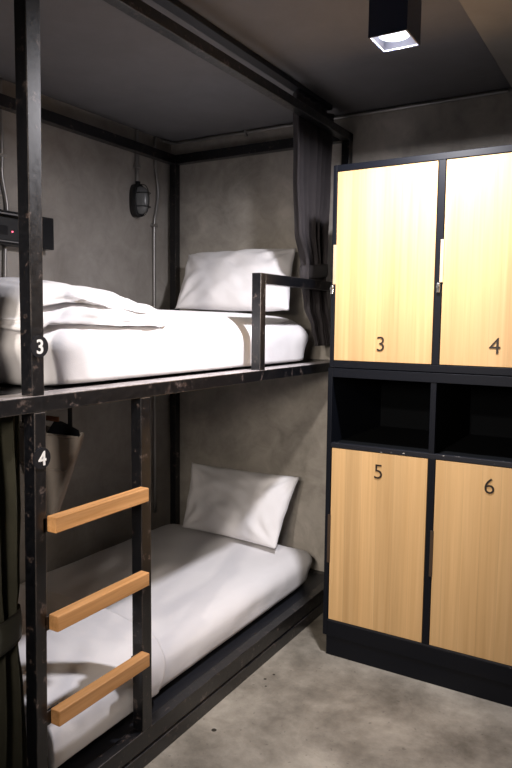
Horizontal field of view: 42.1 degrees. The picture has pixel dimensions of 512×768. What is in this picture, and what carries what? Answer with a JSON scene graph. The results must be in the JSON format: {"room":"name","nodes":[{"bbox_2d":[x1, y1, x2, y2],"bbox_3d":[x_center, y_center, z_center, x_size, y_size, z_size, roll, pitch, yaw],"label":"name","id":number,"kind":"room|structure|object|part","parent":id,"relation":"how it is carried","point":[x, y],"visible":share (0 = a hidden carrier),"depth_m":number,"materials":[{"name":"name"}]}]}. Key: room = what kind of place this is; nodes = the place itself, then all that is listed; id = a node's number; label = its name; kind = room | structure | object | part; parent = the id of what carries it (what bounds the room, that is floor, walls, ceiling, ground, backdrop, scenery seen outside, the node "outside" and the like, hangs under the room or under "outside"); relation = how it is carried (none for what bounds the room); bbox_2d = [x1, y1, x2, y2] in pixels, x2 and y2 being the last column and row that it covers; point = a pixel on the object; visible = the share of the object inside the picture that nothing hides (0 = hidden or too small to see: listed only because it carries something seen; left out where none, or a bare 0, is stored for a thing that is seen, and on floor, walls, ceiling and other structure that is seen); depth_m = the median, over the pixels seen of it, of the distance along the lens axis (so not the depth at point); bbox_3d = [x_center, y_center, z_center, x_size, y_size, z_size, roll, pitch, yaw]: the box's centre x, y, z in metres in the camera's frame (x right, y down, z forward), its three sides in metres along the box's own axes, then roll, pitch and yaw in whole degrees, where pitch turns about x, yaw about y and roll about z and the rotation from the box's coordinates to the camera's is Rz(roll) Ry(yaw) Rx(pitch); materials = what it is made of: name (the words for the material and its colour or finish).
{"room":"dormitory","nodes":[
{"label":"dormitory","id":0,"kind":"room"},
{"bbox_2d":[0,79,170,583],"bbox_3d":[-1.589,-0.018,2.148,0.100,2.397,4.300,4,6,31],"label":"wall","id":1,"kind":"structure","parent":0,"point":[87,182],"depth_m":3.36,"materials":[{"name":"concrete"}]},
{"bbox_2d":[0,78,8,210],"bbox_3d":[-1.067,-1.000,2.799,0.024,0.544,0.050,4,6,31],"label":"conduit pipe","id":2,"kind":"object","parent":1,"relation":"attached to","point":[2,155],"visible":0.94,"depth_m":2.79,"materials":[{"name":"grey metal"}]},
{"bbox_2d":[3,246,6,276],"bbox_3d":[-1.082,0.251,2.914,0.017,1.687,0.027,4,6,31],"label":"conduit pipe","id":3,"kind":"object","parent":1,"relation":"attached to","point":[4,247],"visible":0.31,"depth_m":2.84,"materials":[{"name":"grey metal"}]},
{"bbox_2d":[0,209,53,250],"bbox_3d":[-1.033,-0.662,2.854,0.060,0.140,0.375,4,6,31],"label":"box","id":4,"kind":"object","parent":1,"relation":"attached to","point":[8,219],"visible":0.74,"depth_m":2.85,"materials":[{"name":"black plastic"}]},
{"bbox_2d":[0,225,7,234],"bbox_3d":[-1.065,-0.649,2.801,0.002,0.040,0.050,4,6,31],"label":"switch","id":5,"kind":"object","parent":4,"relation":"attached to","point":[3,228],"depth_m":2.80,"materials":[{"name":"black plastic"}]},
{"bbox_3d":[-1.065,-0.658,2.824,0.024,0.098,0.250,4,6,31],"label":"socket panel","id":6,"kind":"part","parent":4,"relation":"part of","materials":[{"name":"grey plastic"}]},
{"bbox_2d":[133,129,140,180],"bbox_3d":[-0.628,-1.201,3.514,0.027,0.270,0.040,4,6,31],"label":"conduit pipe","id":7,"kind":"object","parent":1,"relation":"attached to","point":[136,166],"visible":0.87,"depth_m":3.51,"materials":[{"name":"grey metal"}]},
{"bbox_2d":[129,181,150,217],"bbox_3d":[-0.600,-0.975,3.503,0.103,0.188,0.086,4,6,31],"label":"wall lamp","id":8,"kind":"object","parent":1,"relation":"attached to","point":[139,199],"visible":1,"depth_m":3.48,"materials":[{"name":"black metal"}]},
{"bbox_3d":[-0.630,-0.969,3.521,0.035,0.172,0.082,4,6,31],"label":"plate","id":9,"kind":"part","parent":8,"relation":"part of","materials":[{"name":"black metal"}]},
{"bbox_2d":[150,137,158,512],"bbox_3d":[-0.561,-0.306,3.727,0.024,2.092,0.062,4,6,31],"label":"conduit pipe","id":10,"kind":"object","parent":1,"relation":"attached to","point":[153,225],"visible":0.9,"depth_m":3.68,"materials":[{"name":"grey metal"}]},
{"bbox_2d":[0,0,511,141],"bbox_3d":[-0.311,-1.171,1.220,3.108,0.100,4.400,4,6,31],"label":"ceiling","id":11,"kind":"structure","parent":0,"point":[96,58],"depth_m":2.58,"materials":[{"name":"paint"}]},
{"bbox_2d":[152,0,331,110],"bbox_3d":[-0.220,-1.197,2.181,0.058,0.027,2.140,4,6,31],"label":"track","id":12,"kind":"object","parent":11,"relation":"attached to","point":[175,7],"visible":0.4,"depth_m":2.40,"materials":[{"name":"black metal"}]},
{"bbox_2d":[293,89,333,345],"bbox_3d":[0.254,-0.717,3.045,0.083,1.087,0.421,4,6,31],"label":"curtain","id":13,"kind":"object","parent":12,"relation":"hanging from","point":[312,145],"visible":0.92,"depth_m":3.03,"materials":[{"name":"grey fabric"}]},
{"bbox_2d":[368,0,421,52],"bbox_3d":[0.422,-1.115,2.020,0.120,0.146,0.128,4,6,31],"label":"ceiling lamp","id":14,"kind":"object","parent":11,"relation":"attached to","point":[393,25],"visible":1,"depth_m":1.99,"materials":[{"name":"black painted metal"},{"name":"white light diffuser"}]},
{"bbox_3d":[0.422,-1.076,2.024,0.100,0.036,0.100,4,6,31],"label":"bulb","id":15,"kind":"part","parent":14,"relation":"part of","materials":[{"name":"white glass"}]},
{"bbox_2d":[144,613,511,767],"bbox_3d":[-0.338,1.315,1.456,3.108,0.100,4.400,4,6,31],"label":"floor","id":16,"kind":"structure","parent":0,"point":[306,706],"depth_m":2.33,"materials":[{"name":"concrete"}]},
{"bbox_2d":[0,0,352,767],"bbox_3d":[-0.599,-0.005,2.571,1.116,2.312,2.358,4,6,31],"label":"bunk bed","id":17,"kind":"object","parent":16,"relation":"on","point":[154,723],"visible":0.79,"depth_m":2.01,"materials":[{"name":"black metal"}]},
{"bbox_3d":[-1.001,0.019,1.930,1.001,0.041,0.035,4,6,31],"label":"rail","id":18,"kind":"part","parent":17,"relation":"part of","materials":[{"name":"black metal"}]},
{"bbox_2d":[0,415,26,767],"bbox_3d":[-0.719,0.605,1.592,0.098,1.030,0.406,4,6,32],"label":"curtain","id":19,"kind":"object","parent":17,"relation":"hanging from","point":[13,738],"visible":1,"depth_m":1.71,"materials":[{"name":"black fabric"}]},
{"bbox_3d":[-0.547,-0.515,1.613,0.041,1.091,0.049,4,6,31],"label":"post","id":20,"kind":"part","parent":17,"relation":"part of","materials":[{"name":"black metal"}]},
{"bbox_3d":[-0.564,0.593,1.709,0.041,1.049,0.053,4,6,31],"label":"post","id":21,"kind":"part","parent":17,"relation":"part of","materials":[{"name":"black metal"}]},
{"bbox_2d":[19,408,83,515],"bbox_3d":[-0.640,0.210,1.975,0.296,0.374,0.078,4,6,31],"label":"pouch","id":22,"kind":"object","parent":17,"relation":"hanging from","point":[63,441],"visible":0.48,"depth_m":1.95,"materials":[{"name":"grey fabric"}]},
{"bbox_3d":[-1.048,-1.163,2.739,0.041,0.049,2.358,4,6,31],"label":"rail","id":23,"kind":"part","parent":17,"relation":"part of","materials":[{"name":"black metal"}]},
{"bbox_2d":[0,309,307,385],"bbox_3d":[-0.545,-0.189,2.709,0.958,0.236,1.772,4,6,31],"label":"mattress","id":24,"kind":"object","parent":17,"relation":"on","point":[191,341],"visible":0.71,"depth_m":2.16,"materials":[{"name":"white fabric"}]},
{"bbox_2d":[0,277,167,330],"bbox_3d":[-0.714,-0.276,2.344,0.858,0.163,0.956,4,6,31],"label":"duvet","id":25,"kind":"object","parent":24,"relation":"on","point":[63,303],"visible":0.85,"depth_m":1.94,"materials":[{"name":"white fabric"}]},
{"bbox_2d":[175,248,295,311],"bbox_3d":[-0.109,-0.523,3.345,0.755,0.319,0.294,4,6,31],"label":"pillow","id":26,"kind":"object","parent":24,"relation":"on","point":[222,280],"visible":0.88,"depth_m":3.26,"materials":[{"name":"white fabric"}]},
{"bbox_3d":[-0.166,-0.008,2.311,0.041,0.041,2.358,4,6,31],"label":"rail","id":27,"kind":"part","parent":17,"relation":"part of","materials":[{"name":"black metal"}]},
{"bbox_2d":[21,524,311,755],"bbox_3d":[-0.540,0.933,2.848,0.954,0.180,1.806,4,6,31],"label":"mattress","id":28,"kind":"object","parent":17,"relation":"on","point":[206,587],"visible":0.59,"depth_m":2.90,"materials":[{"name":"white fabric"}]},
{"bbox_2d":[18,584,165,767],"bbox_3d":[-0.789,0.929,2.291,0.884,0.191,0.567,4,6,31],"label":"duvet","id":29,"kind":"object","parent":28,"relation":"on","point":[81,653],"visible":0.52,"depth_m":2.10,"materials":[{"name":"white fabric"}]},
{"bbox_2d":[182,463,299,548],"bbox_3d":[-0.125,0.618,3.481,0.680,0.314,0.243,4,6,31],"label":"pillow","id":30,"kind":"object","parent":28,"relation":"on","point":[248,506],"visible":1,"depth_m":3.39,"materials":[{"name":"white fabric"}]},
{"bbox_3d":[-0.467,-0.118,3.834,0.041,2.300,0.041,4,6,31],"label":"post","id":31,"kind":"part","parent":17,"relation":"part of","materials":[{"name":"black metal"}]},
{"bbox_3d":[-0.176,1.117,2.417,0.045,0.115,2.358,4,6,31],"label":"rail","id":32,"kind":"part","parent":17,"relation":"part of","materials":[{"name":"black metal"}]},
{"bbox_3d":[-0.154,-1.097,2.208,0.041,0.037,2.358,4,6,31],"label":"rail","id":33,"kind":"part","parent":17,"relation":"part of","materials":[{"name":"black metal"}]},
{"bbox_3d":[-0.008,-1.220,3.461,1.001,0.049,0.041,4,6,31],"label":"rail","id":34,"kind":"part","parent":17,"relation":"part of","materials":[{"name":"black metal"}]},
{"bbox_3d":[0.209,-0.270,2.913,0.041,0.374,0.816,4,6,31],"label":"guard rail","id":35,"kind":"part","parent":17,"relation":"part of","materials":[{"name":"black metal"}]},
{"bbox_3d":[-0.032,0.985,3.670,1.001,0.065,0.041,4,6,31],"label":"rail","id":36,"kind":"part","parent":17,"relation":"part of","materials":[{"name":"black metal"}]},
{"bbox_3d":[0.427,-0.117,3.297,0.041,2.182,0.041,4,6,31],"label":"post","id":37,"kind":"part","parent":17,"relation":"part of","materials":[{"name":"black metal"}]},
{"bbox_2d":[323,367,511,706],"bbox_3d":[0.813,0.541,2.794,0.876,1.212,0.591,4,6,31],"label":"cabinet","id":38,"kind":"object","parent":16,"relation":"on","point":[418,547],"visible":0.95,"depth_m":2.61,"materials":[{"name":"black wood"}]},
{"bbox_3d":[0.303,0.642,2.767,0.012,0.205,0.008,4,6,31],"label":"edge pull","id":39,"kind":"part","parent":38,"relation":"part of","materials":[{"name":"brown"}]},
{"bbox_3d":[0.483,0.635,2.671,0.397,0.728,0.018,4,6,31],"label":"door","id":40,"kind":"part","parent":38,"relation":"part of","materials":[{"name":"brown wood"}]},
{"bbox_3d":[0.662,1.015,2.598,0.832,0.006,0.022,4,6,31],"label":"door sill","id":41,"kind":"part","parent":38,"relation":"part of","materials":[{"name":"black paint"}]},
{"bbox_2d":[330,144,511,375],"bbox_3d":[0.824,-0.462,2.692,0.870,0.800,0.601,4,6,31],"label":"upper cabinet","id":42,"kind":"object","parent":38,"relation":"on","point":[421,279],"visible":1,"depth_m":2.48,"materials":[{"name":"beige wood"}]},
{"bbox_3d":[0.315,-0.476,2.661,0.012,0.156,0.008,4,6,31],"label":"edge pull","id":43,"kind":"part","parent":42,"relation":"part of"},
{"bbox_3d":[0.494,-0.456,2.567,0.397,0.742,0.018,4,6,31],"label":"door","id":44,"kind":"part","parent":42,"relation":"part of","materials":[{"name":"brown wood"}]},
{"bbox_3d":[0.683,-0.452,2.443,0.012,0.156,0.008,4,6,31],"label":"edge pull","id":45,"kind":"part","parent":42,"relation":"part of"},
{"bbox_3d":[0.862,-0.431,2.349,0.397,0.742,0.018,4,6,31],"label":"door","id":46,"kind":"part","parent":42,"relation":"part of","materials":[{"name":"brown wood"}]},
{"bbox_2d":[338,426,511,461],"bbox_3d":[0.818,0.254,2.774,0.836,0.013,0.555,4,6,31],"label":"shelf","id":47,"kind":"object","parent":38,"relation":"attached to","point":[486,445],"depth_m":2.80,"materials":[{"name":"black"}]},
{"bbox_3d":[0.671,0.649,2.547,0.012,0.180,0.008,4,6,31],"label":"edge pull","id":48,"kind":"part","parent":38,"relation":"part of","materials":[{"name":"brown"}]},
{"bbox_3d":[0.961,0.480,3.039,0.836,1.090,0.010,4,6,31],"label":"panel","id":49,"kind":"part","parent":38,"relation":"part of","materials":[{"name":"black wood"}]},
{"bbox_3d":[0.850,0.659,2.452,0.397,0.728,0.018,4,6,31],"label":"door","id":50,"kind":"part","parent":38,"relation":"part of","materials":[{"name":"brown wood"}]},
{"bbox_2d":[171,88,511,571],"bbox_3d":[0.779,-0.091,3.176,2.908,2.397,0.100,4,6,31],"label":"wall","id":51,"kind":"structure","parent":0,"point":[278,426],"depth_m":3.50,"materials":[{"name":"concrete"}]},
{"bbox_2d":[161,89,508,144],"bbox_3d":[0.278,-1.294,3.253,1.806,0.040,0.101,4,6,31],"label":"conduit pipe","id":52,"kind":"object","parent":51,"relation":"attached to","point":[245,132],"visible":0.96,"depth_m":3.15,"materials":[{"name":"grey metal"}]},
{"bbox_2d":[459,0,511,86],"bbox_3d":[0.481,-1.051,0.755,1.060,0.035,4.200,4,6,31],"label":"ceiling panel","id":53,"kind":"object","parent":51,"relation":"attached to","point":[492,19],"depth_m":2.16,"materials":[{"name":"paint"}]}
]}

